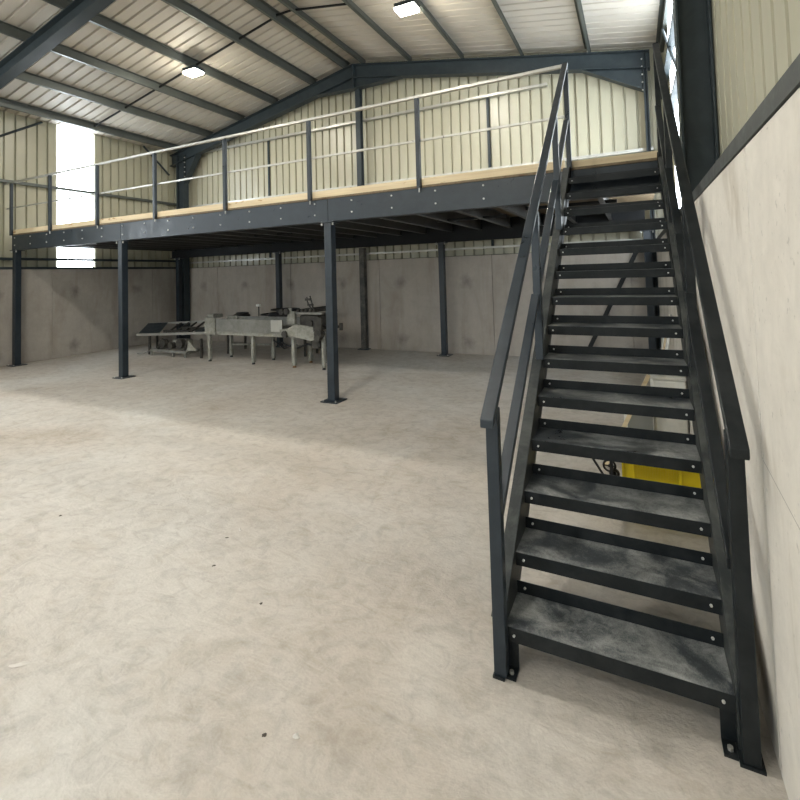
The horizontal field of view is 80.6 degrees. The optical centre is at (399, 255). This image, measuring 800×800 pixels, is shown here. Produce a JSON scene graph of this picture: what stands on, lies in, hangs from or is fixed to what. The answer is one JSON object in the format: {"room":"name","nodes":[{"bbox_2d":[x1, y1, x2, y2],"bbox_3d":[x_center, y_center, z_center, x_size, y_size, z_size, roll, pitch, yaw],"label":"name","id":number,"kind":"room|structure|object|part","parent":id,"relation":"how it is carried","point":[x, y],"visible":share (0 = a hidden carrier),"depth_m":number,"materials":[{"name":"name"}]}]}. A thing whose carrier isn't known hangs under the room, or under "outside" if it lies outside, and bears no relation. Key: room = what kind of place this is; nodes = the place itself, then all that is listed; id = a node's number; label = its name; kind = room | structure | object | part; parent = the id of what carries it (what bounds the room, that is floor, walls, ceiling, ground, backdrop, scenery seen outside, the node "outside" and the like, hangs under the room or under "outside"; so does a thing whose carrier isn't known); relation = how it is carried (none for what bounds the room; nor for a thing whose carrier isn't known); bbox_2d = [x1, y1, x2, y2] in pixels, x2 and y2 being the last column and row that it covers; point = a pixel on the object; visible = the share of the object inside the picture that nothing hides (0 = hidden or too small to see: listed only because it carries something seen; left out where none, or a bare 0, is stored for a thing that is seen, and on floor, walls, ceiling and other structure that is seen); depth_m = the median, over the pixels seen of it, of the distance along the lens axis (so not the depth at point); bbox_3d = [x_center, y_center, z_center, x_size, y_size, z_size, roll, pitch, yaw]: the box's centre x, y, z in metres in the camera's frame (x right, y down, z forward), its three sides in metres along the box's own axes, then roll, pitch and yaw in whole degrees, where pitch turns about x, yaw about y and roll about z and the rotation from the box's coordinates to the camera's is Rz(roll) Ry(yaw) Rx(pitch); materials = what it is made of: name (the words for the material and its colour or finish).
{"room":"industrial warehouse","nodes":[
{"label":"industrial warehouse","id":0,"kind":"room"},
{"bbox_2d":[0,269,175,366],"bbox_3d":[-10.372,1.115,4.603,0.150,1.925,19.080,-3,-2,26],"label":"wall","id":1,"kind":"structure","parent":0,"point":[65,312],"depth_m":10.68,"materials":[{"name":"concrete"}]},
{"bbox_2d":[0,267,175,268],"bbox_3d":[-10.387,0.127,4.624,0.130,0.049,19.060,-3,-2,26],"label":"trim","id":2,"kind":"structure","parent":1,"relation":"on","point":[0,267],"depth_m":10.88,"materials":[{"name":"grey metal"}]},
{"bbox_2d":[0,110,176,266],"bbox_3d":[-10.509,-1.450,4.723,0.049,3.275,19.060,-3,-2,26],"label":"cladding","id":3,"kind":"object","parent":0,"point":[32,151],"visible":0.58,"depth_m":10.44,"materials":[{"name":"metal"}]},
{"bbox_2d":[0,121,42,136],"bbox_3d":[-8.215,-2.244,9.277,0.050,1.405,2.106,-3,-2,26],"label":"brace","id":4,"kind":"object","parent":3,"relation":"attached to","point":[40,122],"visible":1,"depth_m":9.86,"materials":[{"name":"grey metal"}]},
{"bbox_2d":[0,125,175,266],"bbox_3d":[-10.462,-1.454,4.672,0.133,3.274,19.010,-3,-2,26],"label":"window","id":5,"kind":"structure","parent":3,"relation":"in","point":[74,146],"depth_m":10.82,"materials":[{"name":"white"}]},
{"bbox_3d":[-10.453,-1.641,4.673,0.100,0.055,19.010,-3,-2,26],"label":"sheeting rail","id":6,"kind":"part","parent":5,"relation":"part of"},
{"bbox_3d":[-10.408,-0.062,4.611,0.100,0.050,19.010,-3,-2,26],"label":"sheeting rail","id":7,"kind":"part","parent":5,"relation":"part of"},
{"bbox_2d":[143,146,169,175],"bbox_3d":[-6.493,-2.532,12.581,0.050,0.666,0.786,-3,-2,26],"label":"brace","id":8,"kind":"object","parent":3,"relation":"attached to","point":[144,147],"visible":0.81,"depth_m":12.65,"materials":[{"name":"grey metal"}]},
{"bbox_2d":[0,0,359,152],"bbox_3d":[-7.881,-3.841,3.481,6.171,1.304,19.264,-3,-2,26],"label":"ceiling","id":9,"kind":"structure","parent":0,"point":[157,20],"depth_m":9.31,"materials":[{"name":"metal"}]},
{"bbox_2d":[0,340,788,799],"bbox_3d":[-4.983,1.896,1.956,12.220,0.150,19.160,-3,-2,26],"label":"floor","id":10,"kind":"structure","parent":0,"point":[155,671],"depth_m":2.32,"materials":[{"name":"concrete"}]},
{"bbox_2d":[8,661,29,667],"bbox_3d":[-1.605,1.721,1.988,0.081,0.008,0.028,-1,-2,-19],"label":"paper scrap","id":11,"kind":"object","parent":10,"relation":"on","point":[23,663],"visible":1,"depth_m":1.98,"materials":[{"name":"grey"}]},
{"bbox_2d":[137,338,203,357],"bbox_3d":[-4.892,1.954,10.182,1.852,0.370,0.502,-3,-2,26],"label":"machine","id":12,"kind":"object","parent":10,"relation":"on","point":[186,344],"visible":0.97,"depth_m":10.00,"materials":[{"name":"metal"}]},
{"bbox_3d":[-4.812,2.066,10.162,1.100,0.140,0.460,-3,-2,26],"label":"frame","id":13,"kind":"part","parent":12,"relation":"part of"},
{"bbox_3d":[-4.696,1.893,10.187,0.400,0.200,0.200,-3,-2,26],"label":"motor","id":14,"kind":"part","parent":12,"relation":"part of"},
{"bbox_3d":[-4.290,1.869,9.688,0.328,0.253,0.035,-3,-2,26],"label":"guard plate","id":15,"kind":"part","parent":12,"relation":"part of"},
{"bbox_2d":[137,320,228,357],"bbox_3d":[-4.978,1.781,10.464,2.902,0.742,0.730,-3,-2,26],"label":"conveyor","id":16,"kind":"object","parent":10,"relation":"on","point":[151,329],"visible":0.81,"depth_m":10.34,"materials":[{"name":"grey metal"}]},
{"bbox_3d":[-5.500,1.963,10.361,0.040,0.400,0.040,-3,-2,26],"label":"leg","id":17,"kind":"part","parent":16,"relation":"part of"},
{"bbox_3d":[-4.850,1.656,10.012,2.262,0.160,0.030,-3,-2,26],"label":"rail","id":18,"kind":"part","parent":16,"relation":"part of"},
{"bbox_3d":[-4.830,1.515,10.788,2.902,0.195,0.030,-3,-2,26],"label":"rail","id":19,"kind":"part","parent":16,"relation":"part of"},
{"bbox_3d":[-4.067,1.895,9.652,0.040,0.400,0.040,-3,-2,26],"label":"leg","id":20,"kind":"part","parent":16,"relation":"part of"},
{"bbox_3d":[-3.705,1.824,10.166,0.040,0.560,0.040,-3,-2,26],"label":"leg","id":21,"kind":"part","parent":16,"relation":"part of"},
{"bbox_2d":[204,313,312,367],"bbox_3d":[-2.720,1.572,9.043,2.180,0.920,0.628,-3,-2,26],"label":"conveyor","id":22,"kind":"object","parent":10,"relation":"on","point":[262,326],"visible":0.88,"depth_m":8.93,"materials":[{"name":"grey metal"}]},
{"bbox_3d":[-3.747,1.789,9.295,0.060,0.495,0.060,-3,-2,26],"label":"leg","id":23,"kind":"part","parent":22,"relation":"part of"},
{"bbox_3d":[-3.706,1.377,9.213,0.280,0.320,0.048,-3,-2,26],"label":"head plate","id":24,"kind":"part","parent":22,"relation":"part of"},
{"bbox_3d":[-3.675,1.186,9.363,0.180,0.069,0.240,-3,-2,26],"label":"motor","id":25,"kind":"part","parent":22,"relation":"part of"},
{"bbox_3d":[-3.480,1.798,9.720,0.060,0.495,0.060,-3,-2,26],"label":"leg","id":26,"kind":"part","parent":22,"relation":"part of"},
{"bbox_3d":[-3.447,1.389,9.736,0.280,0.320,0.040,-3,-2,26],"label":"head plate","id":27,"kind":"part","parent":22,"relation":"part of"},
{"bbox_3d":[-2.744,1.742,8.821,0.060,0.495,0.060,-3,-2,26],"label":"leg","id":28,"kind":"part","parent":22,"relation":"part of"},
{"bbox_3d":[-2.715,1.467,9.064,2.180,0.070,0.570,-3,-2,26],"label":"frame","id":29,"kind":"part","parent":22,"relation":"part of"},
{"bbox_3d":[-2.477,1.750,9.224,0.060,0.495,0.060,-3,-2,26],"label":"leg","id":30,"kind":"part","parent":22,"relation":"part of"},
{"bbox_3d":[-2.221,1.260,8.479,0.260,0.210,0.007,-3,-2,26],"label":"plate","id":31,"kind":"part","parent":22,"relation":"part of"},
{"bbox_3d":[-1.884,1.690,8.396,0.068,0.515,0.068,-3,-2,26],"label":"leg","id":32,"kind":"part","parent":22,"relation":"part of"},
{"bbox_3d":[-1.671,1.701,8.826,0.068,0.515,0.068,-3,-2,26],"label":"leg","id":33,"kind":"part","parent":22,"relation":"part of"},
{"bbox_2d":[234,312,318,356],"bbox_3d":[-2.725,1.647,10.131,2.200,0.855,0.500,-3,-2,26],"label":"bench","id":34,"kind":"object","parent":10,"relation":"on","point":[245,337],"depth_m":10.41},
{"bbox_3d":[-3.542,1.311,10.545,0.380,0.105,0.380,-3,-2,26],"label":"hose coil","id":35,"kind":"part","parent":34,"relation":"part of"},
{"bbox_3d":[-3.530,1.772,10.751,0.040,0.700,0.040,-3,-2,26],"label":"leg","id":36,"kind":"part","parent":34,"relation":"part of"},
{"bbox_2d":[260,308,299,316],"bbox_3d":[-2.508,1.220,10.034,1.003,0.196,0.615,-3,-2,26],"label":"cable coil","id":37,"kind":"object","parent":34,"relation":"on","point":[272,314],"visible":0.38,"depth_m":9.88,"materials":[{"name":"black rubber"}]},
{"bbox_3d":[-1.916,1.677,9.506,0.040,0.700,0.040,-3,-2,26],"label":"leg","id":38,"kind":"part","parent":34,"relation":"part of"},
{"bbox_2d":[292,733,300,738],"bbox_3d":[-0.361,1.670,1.641,0.024,0.012,0.028,0,-3,-39],"label":"crumb","id":39,"kind":"object","parent":10,"relation":"on","point":[296,735],"visible":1,"depth_m":1.64,"materials":[{"name":"grey"}]},
{"bbox_2d":[273,296,342,369],"bbox_3d":[-1.667,1.349,8.548,1.736,1.265,0.790,-3,-2,26],"label":"machine","id":40,"kind":"object","parent":10,"relation":"on","point":[312,327],"visible":0.81,"depth_m":8.22,"materials":[{"name":"grey metal"}]},
{"bbox_3d":[-1.791,1.333,8.236,0.780,0.280,0.020,-3,-2,26],"label":"plate","id":41,"kind":"part","parent":40,"relation":"part of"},
{"bbox_3d":[-1.602,0.833,8.359,0.172,0.252,0.054,-3,-2,26],"label":"lever","id":42,"kind":"part","parent":40,"relation":"part of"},
{"bbox_3d":[-1.590,0.999,8.200,0.600,0.035,0.060,-3,-2,26],"label":"guide rail","id":43,"kind":"part","parent":40,"relation":"part of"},
{"bbox_3d":[-1.401,1.174,8.035,0.170,0.240,0.040,-3,-2,26],"label":"plate","id":44,"kind":"part","parent":40,"relation":"part of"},
{"bbox_3d":[-1.312,1.638,8.113,0.056,0.565,0.056,-3,-2,26],"label":"leg","id":45,"kind":"part","parent":40,"relation":"part of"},
{"bbox_3d":[-1.177,1.210,8.101,0.450,0.120,0.080,-3,-2,26],"label":"arm","id":46,"kind":"part","parent":40,"relation":"part of"},
{"bbox_2d":[7,150,660,403],"bbox_3d":[-1.800,0.630,8.618,11.595,2.715,3.935,-3,-2,26],"label":"platform","id":47,"kind":"object","parent":10,"relation":"on","point":[493,204],"visible":0.83,"depth_m":7.45,"materials":[{"name":"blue metal"}]},
{"bbox_3d":[-7.660,2.183,9.428,0.250,0.012,0.250,-3,-2,26],"label":"plate","id":48,"kind":"part","parent":47,"relation":"part of","materials":[{"name":"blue metal"}]},
{"bbox_3d":[-4.646,2.038,7.937,0.250,0.012,0.250,-3,-2,26],"label":"plate","id":49,"kind":"part","parent":47,"relation":"part of","materials":[{"name":"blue metal"}]},
{"bbox_2d":[3,64,564,237],"bbox_3d":[-3.187,-1.149,7.207,10.905,1.140,0.068,-3,-2,26],"label":"guard rail","id":50,"kind":"object","parent":47,"relation":"attached to","point":[417,141],"visible":0.91,"depth_m":6.35,"materials":[{"name":"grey metal"}]},
{"bbox_3d":[-7.823,-0.935,9.490,0.050,1.055,0.048,-3,-2,26],"label":"post","id":51,"kind":"part","parent":50,"relation":"part of","materials":[{"name":"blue metal"}]},
{"bbox_3d":[-6.596,-0.994,8.883,0.050,1.055,0.048,-3,-2,26],"label":"post","id":52,"kind":"part","parent":50,"relation":"part of","materials":[{"name":"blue metal"}]},
{"bbox_3d":[-5.289,-1.056,8.236,0.050,1.055,0.048,-3,-2,26],"label":"post","id":53,"kind":"part","parent":50,"relation":"part of","materials":[{"name":"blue metal"}]},
{"bbox_3d":[-3.937,-1.121,7.567,0.050,1.055,0.048,-3,-2,26],"label":"post","id":54,"kind":"part","parent":50,"relation":"part of","materials":[{"name":"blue metal"}]},
{"bbox_3d":[-2.558,-1.188,6.885,0.050,1.055,0.048,-3,-2,26],"label":"post","id":55,"kind":"part","parent":50,"relation":"part of","materials":[{"name":"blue metal"}]},
{"bbox_3d":[-3.207,-1.702,7.221,10.905,0.035,0.040,-3,-2,26],"label":"rail","id":56,"kind":"part","parent":50,"relation":"part of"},
{"bbox_3d":[-3.177,-1.193,7.231,10.905,0.028,0.020,-3,-2,26],"label":"rail","id":57,"kind":"part","parent":50,"relation":"part of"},
{"bbox_3d":[-1.197,-1.253,6.212,0.050,1.055,0.048,-3,-2,26],"label":"post","id":58,"kind":"part","parent":50,"relation":"part of","materials":[{"name":"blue metal"}]},
{"bbox_3d":[0.209,-1.320,5.516,0.050,1.055,0.048,-3,-2,26],"label":"post","id":59,"kind":"part","parent":50,"relation":"part of","materials":[{"name":"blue metal"}]},
{"bbox_3d":[-0.850,1.856,6.059,0.250,0.012,0.250,-3,-2,26],"label":"plate","id":60,"kind":"part","parent":47,"relation":"part of","materials":[{"name":"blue metal"}]},
{"bbox_2d":[0,0,718,191],"bbox_3d":[-2.982,-1.201,6.154,11.870,6.250,0.230,-3,-2,26],"label":"frame","id":61,"kind":"object","parent":10,"relation":"on","point":[692,19],"visible":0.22,"depth_m":3.58,"materials":[{"name":"grey metal"}]},
{"bbox_2d":[0,97,183,151],"bbox_3d":[-10.134,-3.123,4.490,0.110,0.150,18.900,-3,-2,26],"label":"roof purlin","id":62,"kind":"structure","parent":61,"relation":"attached to","point":[6,103],"depth_m":10.52,"materials":[{"name":"metal"}]},
{"bbox_2d":[15,71,213,136],"bbox_3d":[-9.147,-3.397,4.007,0.110,0.150,18.900,-3,-2,26],"label":"roof purlin","id":63,"kind":"structure","parent":61,"relation":"attached to","point":[25,76],"depth_m":9.94,"materials":[{"name":"metal"}]},
{"bbox_2d":[94,110,120,126],"bbox_3d":[-6.509,-3.106,10.563,1.116,0.255,0.028,-3,-2,26],"label":"rod","id":64,"kind":"object","parent":63,"relation":"attached to","point":[117,112],"visible":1,"depth_m":10.57,"materials":[{"name":"metal"}]},
{"bbox_2d":[0,20,245,120],"bbox_3d":[-8.151,-3.675,3.519,0.110,0.150,18.900,-3,-2,26],"label":"roof purlin","id":65,"kind":"structure","parent":61,"relation":"attached to","point":[7,29],"depth_m":9.09,"materials":[{"name":"metal"}]},
{"bbox_2d":[125,90,155,107],"bbox_3d":[-5.517,-3.382,10.078,1.126,0.257,0.028,-3,-2,26],"label":"rod","id":66,"kind":"object","parent":65,"relation":"attached to","point":[152,91],"visible":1,"depth_m":10.09,"materials":[{"name":"metal"}]},
{"bbox_2d":[42,0,279,103],"bbox_3d":[-7.172,-3.947,3.041,0.110,0.150,18.900,-3,-2,26],"label":"roof purlin","id":67,"kind":"structure","parent":61,"relation":"attached to","point":[100,20],"depth_m":8.73,"materials":[{"name":"metal"}]},
{"bbox_2d":[159,72,182,87],"bbox_3d":[-4.530,-3.657,9.595,1.106,0.253,0.028,-3,-2,26],"label":"rod","id":68,"kind":"object","parent":67,"relation":"attached to","point":[181,73],"visible":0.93,"depth_m":9.67,"materials":[{"name":"metal"}]},
{"bbox_2d":[182,64,203,77],"bbox_3d":[-4.044,-3.633,9.219,0.340,0.150,0.240,-3,-2,26],"label":"ceiling lamp","id":69,"kind":"object","parent":67,"relation":"hanging from","point":[194,70],"visible":1,"depth_m":9.15,"materials":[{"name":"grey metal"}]},
{"bbox_2d":[161,0,317,84],"bbox_3d":[-6.149,-4.232,2.541,0.110,0.150,18.900,-3,-2,26],"label":"roof purlin","id":70,"kind":"structure","parent":61,"relation":"attached to","point":[183,6],"depth_m":8.79,"materials":[{"name":"metal"}]},
{"bbox_2d":[196,39,239,64],"bbox_3d":[-3.529,-3.936,9.105,1.156,0.263,0.028,-3,-2,26],"label":"rod","id":71,"kind":"object","parent":70,"relation":"attached to","point":[233,42],"visible":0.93,"depth_m":9.11,"materials":[{"name":"metal"}]},
{"bbox_2d":[244,0,350,67],"bbox_3d":[-5.348,-4.455,2.149,0.110,0.150,18.900,-3,-2,26],"label":"roof purlin","id":72,"kind":"structure","parent":61,"relation":"attached to","point":[262,6],"depth_m":8.99,"materials":[{"name":"metal"}]},
{"bbox_2d":[239,16,276,39],"bbox_3d":[-2.617,-4.189,8.659,0.906,0.212,0.028,-3,-2,26],"label":"rod","id":73,"kind":"object","parent":72,"relation":"attached to","point":[269,20],"visible":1,"depth_m":8.67,"materials":[{"name":"metal"}]},
{"bbox_2d":[276,9,290,15],"bbox_3d":[-2.025,-4.329,8.369,0.430,0.030,0.028,-3,-2,26],"label":"rod","id":74,"kind":"object","parent":72,"relation":"attached to","point":[289,10],"visible":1,"depth_m":8.39,"materials":[{"name":"metal"}]},
{"bbox_2d":[278,0,365,62],"bbox_3d":[-4.963,-4.472,1.958,0.110,0.150,18.900,-3,-2,26],"label":"roof purlin","id":75,"kind":"structure","parent":61,"relation":"attached to","point":[287,3],"depth_m":8.94,"materials":[{"name":"metal"}]},
{"bbox_2d":[295,3,345,10],"bbox_3d":[-1.327,-4.239,8.021,1.125,0.235,0.028,-3,-2,26],"label":"rod","id":76,"kind":"object","parent":75,"relation":"attached to","point":[339,4],"visible":0.86,"depth_m":8.02,"materials":[{"name":"metal"}]},
{"bbox_2d":[342,0,411,60],"bbox_3d":[-3.954,-4.313,1.454,0.110,0.150,18.900,-3,-2,26],"label":"roof purlin","id":77,"kind":"structure","parent":61,"relation":"attached to","point":[349,3],"depth_m":8.53,"materials":[{"name":"metal"}]},
{"bbox_2d":[416,0,463,57],"bbox_3d":[-2.928,-4.152,0.941,0.110,0.150,18.900,-3,-2,26],"label":"purlin","id":78,"kind":"structure","parent":61,"relation":"attached to","point":[423,8],"depth_m":8.16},
{"bbox_2d":[394,0,419,16],"bbox_3d":[0.106,-3.837,7.244,0.340,0.150,0.240,-3,-2,26],"label":"ceiling lamp","id":79,"kind":"object","parent":78,"relation":"hanging from","point":[406,7],"visible":1,"depth_m":7.18,"materials":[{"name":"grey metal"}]},
{"bbox_2d":[491,0,523,55],"bbox_3d":[-1.892,-3.989,0.423,0.110,0.150,18.900,-3,-2,26],"label":"purlin","id":80,"kind":"structure","parent":61,"relation":"attached to","point":[494,2],"depth_m":7.69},
{"bbox_2d":[574,0,590,51],"bbox_3d":[-0.856,-3.825,-0.095,0.110,0.150,18.900,-3,-2,26],"label":"purlin","id":81,"kind":"structure","parent":61,"relation":"attached to","point":[578,5],"depth_m":7.36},
{"bbox_2d":[656,0,670,52],"bbox_3d":[0.135,-3.670,-0.590,0.110,0.150,18.900,-3,-2,26],"label":"purlin","id":82,"kind":"structure","parent":61,"relation":"attached to","point":[664,5],"depth_m":6.99,"materials":[{"name":"metal"}]},
{"bbox_2d":[355,88,370,349],"bbox_3d":[-0.857,-0.950,10.322,0.240,5.950,0.165,-3,-2,26],"label":"post","id":83,"kind":"object","parent":10,"relation":"on","point":[358,93],"visible":0.76,"depth_m":10.29,"materials":[{"name":"grey metal"}]},
{"bbox_3d":[-0.880,-2.278,10.381,0.120,3.290,0.112,-3,-2,26],"label":"post","id":84,"kind":"part","parent":83,"relation":"part of","materials":[{"name":"grey metal"}]},
{"bbox_3d":[-0.789,0.917,10.256,0.120,2.179,0.112,-3,-2,26],"label":"post","id":85,"kind":"part","parent":83,"relation":"part of","materials":[{"name":"metal"}]},
{"bbox_2d":[170,49,660,348],"bbox_3d":[-1.012,-1.094,10.355,11.665,6.250,0.230,-3,-2,26],"label":"frame","id":86,"kind":"object","parent":10,"relation":"on","point":[626,68],"visible":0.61,"depth_m":9.72,"materials":[{"name":"grey metal"}]},
{"bbox_2d":[592,459,619,475],"bbox_3d":[1.331,1.454,3.106,0.216,0.460,0.110,-3,-2,26],"label":"trolley","id":87,"kind":"object","parent":10,"relation":"on","point":[613,471],"visible":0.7,"depth_m":3.08,"materials":[{"name":"black metal"}]},
{"bbox_2d":[480,42,766,775],"bbox_3d":[1.385,-0.168,3.127,0.886,3.700,3.225,-3,-2,26],"label":"staircase","id":88,"kind":"structure","parent":10,"relation":"on","point":[703,665],"depth_m":2.17,"materials":[{"name":"metal"}]},
{"bbox_3d":[0.389,1.134,1.892,0.050,1.039,0.046,-3,-2,26],"label":"post","id":89,"kind":"part","parent":88,"relation":"part of","materials":[{"name":"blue metal"}]},
{"bbox_3d":[0.413,1.659,1.901,0.047,0.010,0.118,-3,-2,26],"label":"foot plate","id":90,"kind":"part","parent":88,"relation":"part of","materials":[{"name":"black metal"}]},
{"bbox_3d":[0.614,0.660,2.412,0.048,0.879,1.024,-3,-2,26],"label":"rail","id":91,"kind":"part","parent":88,"relation":"part of","materials":[{"name":"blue metal"}]},
{"bbox_3d":[1.003,-0.646,3.303,0.054,2.704,3.180,-3,-2,26],"label":"handrail","id":92,"kind":"part","parent":88,"relation":"part of","materials":[{"name":"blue metal"}]},
{"bbox_3d":[0.847,0.178,2.908,0.046,0.909,0.050,-3,-2,26],"label":"post","id":93,"kind":"part","parent":88,"relation":"part of","materials":[{"name":"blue metal"}]},
{"bbox_3d":[1.064,-0.199,3.405,0.048,0.871,1.014,-3,-2,26],"label":"rail","id":94,"kind":"part","parent":88,"relation":"part of","materials":[{"name":"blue metal"}]},
{"bbox_3d":[1.295,-0.680,3.896,0.046,0.934,0.050,-3,-2,26],"label":"post","id":95,"kind":"part","parent":88,"relation":"part of","materials":[{"name":"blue metal"}]},
{"bbox_3d":[1.482,-0.997,4.328,0.048,0.756,0.874,-3,-2,26],"label":"rail","id":96,"kind":"part","parent":88,"relation":"part of","materials":[{"name":"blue metal"}]},
{"bbox_3d":[1.695,-1.419,4.777,0.046,1.090,0.050,-3,-2,26],"label":"post","id":97,"kind":"part","parent":88,"relation":"part of","materials":[{"name":"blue metal"}]},
{"bbox_3d":[2.419,-1.454,4.419,0.045,1.090,0.050,-3,-2,26],"label":"post","id":98,"kind":"part","parent":88,"relation":"part of","materials":[{"name":"black metal"}]},
{"bbox_3d":[2.206,-1.032,3.970,0.047,0.756,0.874,-3,-2,26],"label":"rail","id":99,"kind":"part","parent":88,"relation":"part of","materials":[{"name":"black metal"}]},
{"bbox_3d":[2.019,-0.715,3.538,0.045,0.934,0.050,-3,-2,26],"label":"post","id":100,"kind":"part","parent":88,"relation":"part of","materials":[{"name":"black metal"}]},
{"bbox_3d":[1.788,-0.233,3.046,0.047,0.871,1.014,-3,-2,26],"label":"rail","id":101,"kind":"part","parent":88,"relation":"part of","materials":[{"name":"black metal"}]},
{"bbox_3d":[1.571,0.143,2.550,0.045,0.909,0.050,-3,-2,26],"label":"post","id":102,"kind":"part","parent":88,"relation":"part of","materials":[{"name":"black metal"}]},
{"bbox_3d":[1.727,-0.681,2.945,0.053,2.704,3.180,-3,-2,26],"label":"handrail","id":103,"kind":"part","parent":88,"relation":"part of","materials":[{"name":"black metal"}]},
{"bbox_3d":[1.338,0.625,2.054,0.047,0.879,1.024,-3,-2,26],"label":"rail","id":104,"kind":"part","parent":88,"relation":"part of","materials":[{"name":"black metal"}]},
{"bbox_3d":[1.113,1.099,1.534,0.049,1.039,0.046,-3,-2,26],"label":"post","id":105,"kind":"part","parent":88,"relation":"part of","materials":[{"name":"black metal"}]},
{"bbox_3d":[1.142,1.624,1.541,0.069,0.010,0.118,-3,-2,26],"label":"foot plate","id":106,"kind":"part","parent":88,"relation":"part of","materials":[{"name":"black metal"}]},
{"bbox_2d":[605,374,650,464],"bbox_3d":[1.829,1.319,3.794,0.392,0.731,0.028,-2,-2,7],"label":"batten","id":107,"kind":"object","parent":10,"relation":"on","point":[647,377],"visible":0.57,"depth_m":3.78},
{"bbox_2d":[624,414,652,429],"bbox_3d":[1.955,1.456,3.854,0.210,0.480,0.045,-3,-2,26],"label":"panel","id":108,"kind":"object","parent":10,"relation":"on","point":[640,422],"visible":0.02,"depth_m":3.83,"materials":[{"name":"grey"}]},
{"bbox_2d":[622,463,700,487],"bbox_3d":[1.713,1.468,3.103,0.466,0.412,0.374,-3,-2,26],"label":"plastic crate","id":109,"kind":"object","parent":10,"relation":"on","point":[683,478],"visible":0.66,"depth_m":2.95,"materials":[{"name":"yellow"}]},
{"bbox_2d":[665,314,671,349],"bbox_3d":[2.842,1.170,5.065,0.114,1.087,0.327,-1,-2,-21],"label":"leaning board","id":110,"kind":"object","parent":10,"relation":"on","point":[667,339],"visible":0.21,"depth_m":4.97,"materials":[{"name":"white wood"}]},
{"bbox_2d":[650,374,688,433],"bbox_3d":[2.300,1.336,4.046,0.260,0.715,0.570,-3,-2,26],"label":"storage box","id":111,"kind":"object","parent":10,"relation":"on","point":[668,381],"visible":0.3,"depth_m":3.80,"materials":[{"name":"white plastic"}]},
{"bbox_3d":[2.291,0.996,4.059,0.260,0.034,0.570,-3,-2,26],"label":"lid","id":112,"kind":"part","parent":111,"relation":"part of","materials":[{"name":"white plastic"}]},
{"bbox_2d":[190,252,648,356],"bbox_3d":[-0.886,1.072,10.467,11.645,1.925,0.150,-3,-2,26],"label":"wall","id":113,"kind":"structure","parent":0,"point":[403,298],"depth_m":9.80,"materials":[{"name":"concrete"}]},
{"bbox_2d":[201,253,517,267],"bbox_3d":[-0.921,0.105,10.492,11.645,0.007,0.140,-3,-2,26],"label":"trim","id":114,"kind":"structure","parent":113,"relation":"on","point":[511,253],"depth_m":10.14,"materials":[{"name":"grey metal"}]},
{"bbox_2d":[189,48,663,267],"bbox_3d":[-0.884,-2.121,10.630,12.020,4.515,0.049,-3,-2,26],"label":"cladding","id":115,"kind":"object","parent":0,"point":[605,116],"visible":0.31,"depth_m":9.89,"materials":[{"name":"metal"}]},
{"bbox_2d":[267,141,270,257],"bbox_3d":[-3.256,-1.416,11.747,0.050,2.930,0.026,-3,-2,26],"label":"trim","id":116,"kind":"structure","parent":115,"relation":"attached to","point":[268,147],"depth_m":11.76,"materials":[{"name":"grey metal"}]},
{"bbox_2d":[204,82,546,153],"bbox_3d":[-1.429,-2.991,10.831,9.300,0.050,0.080,-3,-2,26],"label":"rail","id":117,"kind":"object","parent":115,"relation":"attached to","point":[541,85],"visible":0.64,"depth_m":10.13,"materials":[{"name":"metal"}]},
{"bbox_2d":[190,238,642,263],"bbox_3d":[-0.741,-0.048,10.418,11.245,0.038,0.080,-3,-2,26],"label":"rail","id":118,"kind":"object","parent":115,"relation":"attached to","point":[503,246],"visible":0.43,"depth_m":9.95,"materials":[{"name":"metal"}]},
{"bbox_2d":[189,147,653,207],"bbox_3d":[-0.807,-1.570,10.499,11.385,0.055,0.080,-3,-2,26],"label":"rail","id":119,"kind":"object","parent":115,"relation":"attached to","point":[638,150],"visible":0.43,"depth_m":9.29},
{"bbox_2d":[486,98,493,245],"bbox_3d":[1.767,-1.657,9.261,0.050,2.930,0.026,-3,-2,26],"label":"trim","id":120,"kind":"structure","parent":115,"relation":"attached to","point":[487,99],"depth_m":9.28,"materials":[{"name":"grey metal"}]},
{"bbox_2d":[277,0,659,61],"bbox_3d":[-2.413,-4.176,0.777,6.051,1.158,19.264,-3,-2,26],"label":"ceiling","id":121,"kind":"structure","parent":0,"point":[539,27],"depth_m":8.10,"materials":[{"name":"metal"}]},
{"bbox_2d":[656,87,799,799],"bbox_3d":[0.220,0.575,-0.637,0.220,1.990,19.080,-3,-2,26],"label":"wall","id":122,"kind":"structure","parent":0,"point":[748,216],"depth_m":1.44,"materials":[{"name":"concrete"}]},
{"bbox_2d":[656,53,799,238],"bbox_3d":[0.202,-0.451,-0.614,0.266,0.058,19.060,-3,-2,26],"label":"trim","id":123,"kind":"structure","parent":122,"relation":"on","point":[788,84],"depth_m":1.37,"materials":[{"name":"metal"}]},
{"bbox_2d":[663,0,799,187],"bbox_3d":[0.289,-2.042,-0.618,0.049,3.414,19.060,-3,-2,26],"label":"cladding","id":124,"kind":"object","parent":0,"point":[755,42],"depth_m":2.56,"materials":[{"name":"metal"}]},
{"bbox_2d":[661,29,675,68],"bbox_3d":[3.481,-2.708,6.101,0.040,1.346,1.922,-3,-2,26],"label":"brace","id":125,"kind":"object","parent":124,"relation":"attached to","point":[672,55],"visible":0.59,"depth_m":5.92,"materials":[{"name":"grey metal"}]},
{"bbox_2d":[661,0,680,208],"bbox_3d":[3.405,-1.881,5.788,0.110,3.414,4.710,-3,-2,26],"label":"window","id":126,"kind":"structure","parent":124,"relation":"in","point":[672,70],"depth_m":6.29,"materials":[{"name":"white"}]},
{"bbox_3d":[3.368,-2.713,5.827,0.080,0.050,4.710,-3,-2,26],"label":"sheeting rail","id":127,"kind":"part","parent":126,"relation":"part of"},
{"bbox_3d":[3.388,-2.014,5.800,0.080,0.050,4.710,-3,-2,26],"label":"sheeting rail","id":128,"kind":"part","parent":126,"relation":"part of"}
]}

